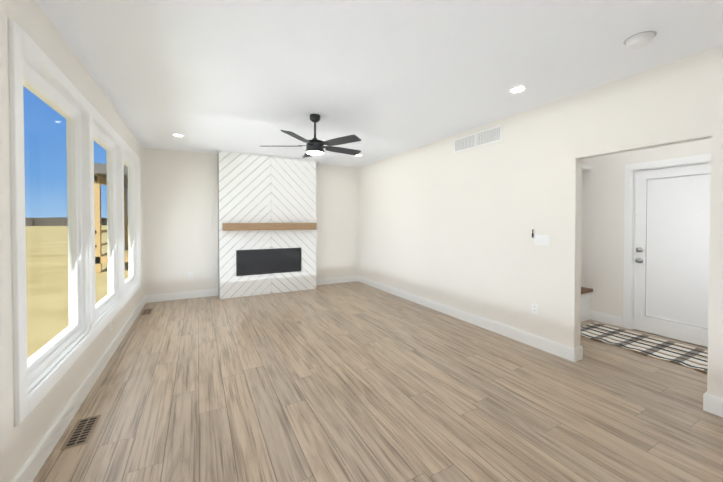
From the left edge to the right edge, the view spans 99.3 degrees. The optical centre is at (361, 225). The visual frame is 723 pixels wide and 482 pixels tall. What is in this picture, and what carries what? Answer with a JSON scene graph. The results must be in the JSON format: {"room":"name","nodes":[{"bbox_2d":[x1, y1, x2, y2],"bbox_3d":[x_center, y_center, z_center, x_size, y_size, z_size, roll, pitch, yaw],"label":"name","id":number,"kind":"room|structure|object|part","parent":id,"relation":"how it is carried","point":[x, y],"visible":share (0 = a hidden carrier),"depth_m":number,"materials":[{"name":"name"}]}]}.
{"room":"living room","nodes":[
{"label":"living room","id":0,"kind":"room"},
{"bbox_2d":[0,0,144,481],"bbox_3d":[-1.529,0.056,0.973,0.122,2.740,10.010,0,1,-28],"label":"wall","id":1,"kind":"structure","parent":0,"point":[20,442],"depth_m":1.74,"materials":[{"name":"white paint"}]},
{"bbox_2d":[8,19,140,424],"bbox_3d":[-2.708,-0.034,3.216,0.139,2.060,3.820,0,1,-28],"label":"window unit","id":2,"kind":"structure","parent":1,"relation":"in","point":[47,93],"depth_m":2.51,"materials":[{"name":"white plastic"}]},
{"bbox_3d":[-2.146,-0.018,2.100,0.006,1.690,0.954,0,1,-28],"label":"glass","id":3,"kind":"part","parent":2,"relation":"part of","materials":[{"name":"clear glass"}]},
{"bbox_3d":[-2.734,-0.034,3.203,0.006,1.690,0.954,0,1,-28],"label":"glass","id":4,"kind":"part","parent":2,"relation":"part of","materials":[{"name":"clear glass"}]},
{"bbox_3d":[-3.322,-0.050,4.305,0.006,1.690,0.954,0,1,-28],"label":"glass","id":5,"kind":"part","parent":2,"relation":"part of","materials":[{"name":"clear glass"}]},
{"bbox_2d":[12,295,147,481],"bbox_3d":[-1.468,1.358,1.024,0.016,0.135,10.010,0,1,-28],"label":"baseboard","id":6,"kind":"structure","parent":1,"relation":"attached to","point":[44,448],"depth_m":2.18,"materials":[{"name":"white wood"}]},
{"bbox_2d":[143,147,357,294],"bbox_3d":[-1.296,-0.028,6.882,6.250,2.740,0.200,0,1,-28],"label":"wall","id":7,"kind":"structure","parent":0,"point":[180,215],"depth_m":5.80,"materials":[{"name":"white paint"}]},
{"bbox_2d":[148,288,217,302],"bbox_3d":[-3.294,1.291,5.713,1.148,0.135,0.016,0,1,-28],"label":"baseboard","id":8,"kind":"structure","parent":7,"relation":"attached to","point":[208,292],"depth_m":5.69,"materials":[{"name":"white wood"}]},
{"bbox_2d":[316,276,355,284],"bbox_3d":[-0.622,1.271,7.137,1.138,0.135,0.016,0,1,-28],"label":"baseboard","id":9,"kind":"structure","parent":7,"relation":"attached to","point":[347,278],"depth_m":7.15,"materials":[{"name":"white wood"}]},
{"bbox_2d":[33,281,722,481],"bbox_3d":[1.087,1.465,2.433,6.250,0.120,10.330,0,1,-28],"label":"floor","id":10,"kind":"structure","parent":0,"point":[356,381],"depth_m":2.43,"materials":[{"name":"brown wood"}]},
{"bbox_2d":[60,415,100,449],"bbox_3d":[-1.913,1.407,2.108,0.130,0.004,0.330,0,1,-28],"label":"floor vent","id":11,"kind":"object","parent":10,"relation":"in","point":[88,436],"visible":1,"depth_m":2.09,"materials":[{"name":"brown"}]},
{"bbox_2d":[141,308,153,314],"bbox_3d":[-3.409,1.368,4.891,0.130,0.004,0.330,0,1,-28],"label":"floor vent","id":12,"kind":"object","parent":10,"relation":"in","point":[146,311],"visible":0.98,"depth_m":4.89,"materials":[{"name":"brown"}]},
{"bbox_2d":[218,151,316,298],"bbox_3d":[-1.835,-0.017,6.181,1.880,2.738,0.528,0,1,-28],"label":"fireplace","id":13,"kind":"object","parent":10,"relation":"on","point":[267,226],"visible":1,"depth_m":6.04,"materials":[{"name":"white"}]},
{"bbox_3d":[-1.839,0.702,6.158,1.260,0.493,0.150,0,1,-28],"label":"firebox frame","id":14,"kind":"part","parent":13,"relation":"part of","materials":[{"name":"black metal"}]},
{"bbox_3d":[-1.808,0.703,6.098,1.216,0.446,0.004,0,1,-28],"label":"firebox glass","id":15,"kind":"part","parent":13,"relation":"part of","materials":[{"name":"black"}]},
{"bbox_2d":[581,166,592,321],"bbox_3d":[2.608,0.259,4.301,1.547,2.240,0.414,0,1,-28],"label":"bench","id":16,"kind":"object","parent":10,"relation":"on","point":[585,302],"visible":0.04,"depth_m":4.46,"materials":[{"name":"white"}]},
{"bbox_2d":[580,322,707,373],"bbox_3d":[3.452,1.383,3.331,0.770,0.020,1.950,0,1,-28],"label":"rug","id":17,"kind":"object","parent":10,"relation":"on","point":[667,350],"visible":1,"depth_m":3.55,"materials":[{"name":"white fabric"}]},
{"bbox_2d":[36,0,722,166],"bbox_3d":[1.087,-1.395,2.393,6.250,0.120,10.330,0,1,-28],"label":"ceiling","id":18,"kind":"structure","parent":0,"point":[381,79],"depth_m":2.48,"materials":[{"name":"white paint"}]},
{"bbox_2d":[171,133,183,136],"bbox_3d":[-2.759,-1.362,4.622,0.170,0.006,0.170,0,1,-28],"label":"recessed light","id":19,"kind":"object","parent":18,"relation":"in","point":[178,135],"visible":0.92,"depth_m":4.61,"materials":[{"name":"white"}]},
{"bbox_2d":[262,114,360,157],"bbox_3d":[-0.558,-1.112,3.804,1.273,0.483,1.280,0,1,-28],"label":"fan","id":20,"kind":"object","parent":18,"relation":"hanging from","point":[315,146],"visible":1,"depth_m":3.70,"materials":[{"name":"black metal"}]},
{"bbox_2d":[508,86,526,92],"bbox_3d":[1.538,-1.340,3.025,0.170,0.006,0.170,0,1,-28],"label":"recessed light","id":21,"kind":"object","parent":18,"relation":"in","point":[517,89],"visible":1,"depth_m":3.02,"materials":[{"name":"white"}]},
{"bbox_2d":[624,31,656,49],"bbox_3d":[1.976,-1.304,2.183,0.176,0.054,0.176,0,1,-28],"label":"smoke detector","id":22,"kind":"object","parent":18,"relation":"attached to","point":[639,40],"visible":1,"depth_m":2.15,"materials":[{"name":"white plastic"}]},
{"bbox_2d":[358,44,722,397],"bbox_3d":[2.319,0.027,3.025,0.120,2.740,10.010,0,1,-28],"label":"wall","id":23,"kind":"structure","parent":0,"point":[440,221],"depth_m":3.59,"materials":[{"name":"white paint"}]},
{"bbox_2d":[356,275,579,361],"bbox_3d":[1.054,1.297,5.291,0.036,0.135,4.853,0,1,-28],"label":"baseboard","id":24,"kind":"structure","parent":23,"relation":"attached to","point":[572,354],"depth_m":4.05,"materials":[{"name":"white wood"}]},
{"bbox_2d":[454,125,501,152],"bbox_3d":[1.582,-1.186,4.253,0.008,0.200,0.820,0,1,-28],"label":"air vent","id":25,"kind":"object","parent":23,"relation":"in","point":[484,137],"visible":1,"depth_m":4.20,"materials":[{"name":"white plastic"}]},
{"bbox_2d":[532,303,537,313],"bbox_3d":[1.986,0.950,3.524,0.009,0.115,0.070,0,1,-28],"label":"electrical outlet","id":26,"kind":"object","parent":23,"relation":"attached to","point":[534,308],"visible":1,"depth_m":3.52,"materials":[{"name":"white plastic"}]},
{"bbox_2d":[532,230,548,245],"bbox_3d":[2.010,0.131,3.458,0.018,0.173,0.188,0,1,-28],"label":"light switch","id":27,"kind":"object","parent":23,"relation":"attached to","point":[541,239],"visible":1,"depth_m":3.45,"materials":[{"name":"white plastic"}]},
{"bbox_2d":[579,346,582,359],"bbox_3d":[2.062,1.320,3.670,0.016,0.135,1.043,0,1,-28],"label":"baseboard","id":28,"kind":"structure","parent":23,"relation":"attached to","point":[581,348],"depth_m":3.20,"materials":[{"name":"white wood"}]},
{"bbox_2d":[703,392,722,416],"bbox_3d":[3.615,1.365,0.489,0.036,0.135,4.222,0,1,-28],"label":"baseboard","id":29,"kind":"structure","parent":23,"relation":"attached to","point":[713,404],"depth_m":2.30,"materials":[{"name":"white wood"}]},
{"bbox_2d":[581,139,710,326],"bbox_3d":[3.810,0.015,3.820,0.120,2.740,10.010,0,1,-28],"label":"wall","id":30,"kind":"structure","parent":0,"point":[602,235],"depth_m":4.33,"materials":[{"name":"white paint"}]},
{"bbox_2d":[590,310,621,326],"bbox_3d":[3.368,1.308,4.524,0.016,0.135,0.765,0,1,-28],"label":"baseboard","id":31,"kind":"structure","parent":30,"relation":"attached to","point":[594,315],"depth_m":4.34,"materials":[{"name":"white wood"}]},
{"bbox_2d":[623,153,710,328],"bbox_3d":[3.869,0.287,3.696,0.140,2.203,1.110,0,1,-28],"label":"door frame","id":32,"kind":"structure","parent":30,"relation":"attached to","point":[629,225],"depth_m":4.09,"materials":[{"name":"white wood"}]},
{"bbox_2d":[633,163,710,346],"bbox_3d":[3.824,0.334,3.673,0.102,2.095,0.910,0,1,-28],"label":"door","id":33,"kind":"structure","parent":30,"relation":"in","point":[671,249],"depth_m":3.75,"materials":[{"name":"white wood"}]},
{"bbox_3d":[3.623,0.383,4.009,0.063,0.200,0.060,0,1,-28],"label":"handle","id":34,"kind":"part","parent":33,"relation":"part of","materials":[{"name":"grey metal"}]},
{"label":"outside","id":35,"kind":"structure","parent":0,"visible":0},
{"bbox_2d":[25,217,106,225],"bbox_3d":[-169.152,-2.451,157.643,153.035,4.176,96.514,0,1,-28],"label":"horizon","id":36,"kind":"structure","parent":35,"point":[38,221],"depth_m":126.60,"materials":[{"name":"grey"}]},
{"bbox_2d":[25,225,128,357],"bbox_3d":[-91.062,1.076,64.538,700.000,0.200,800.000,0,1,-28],"label":"terrain","id":37,"kind":"structure","parent":35,"point":[47,302],"depth_m":9.50,"materials":[{"name":"beige sand"}]},
{"bbox_2d":[94,163,128,272],"bbox_3d":[-5.627,-1.487,18.822,15.100,6.180,13.900,0,1,-28],"label":"house","id":38,"kind":"structure","parent":37,"relation":"on","point":[97,186],"depth_m":11.21,"materials":[{"name":"brown"}]}
]}

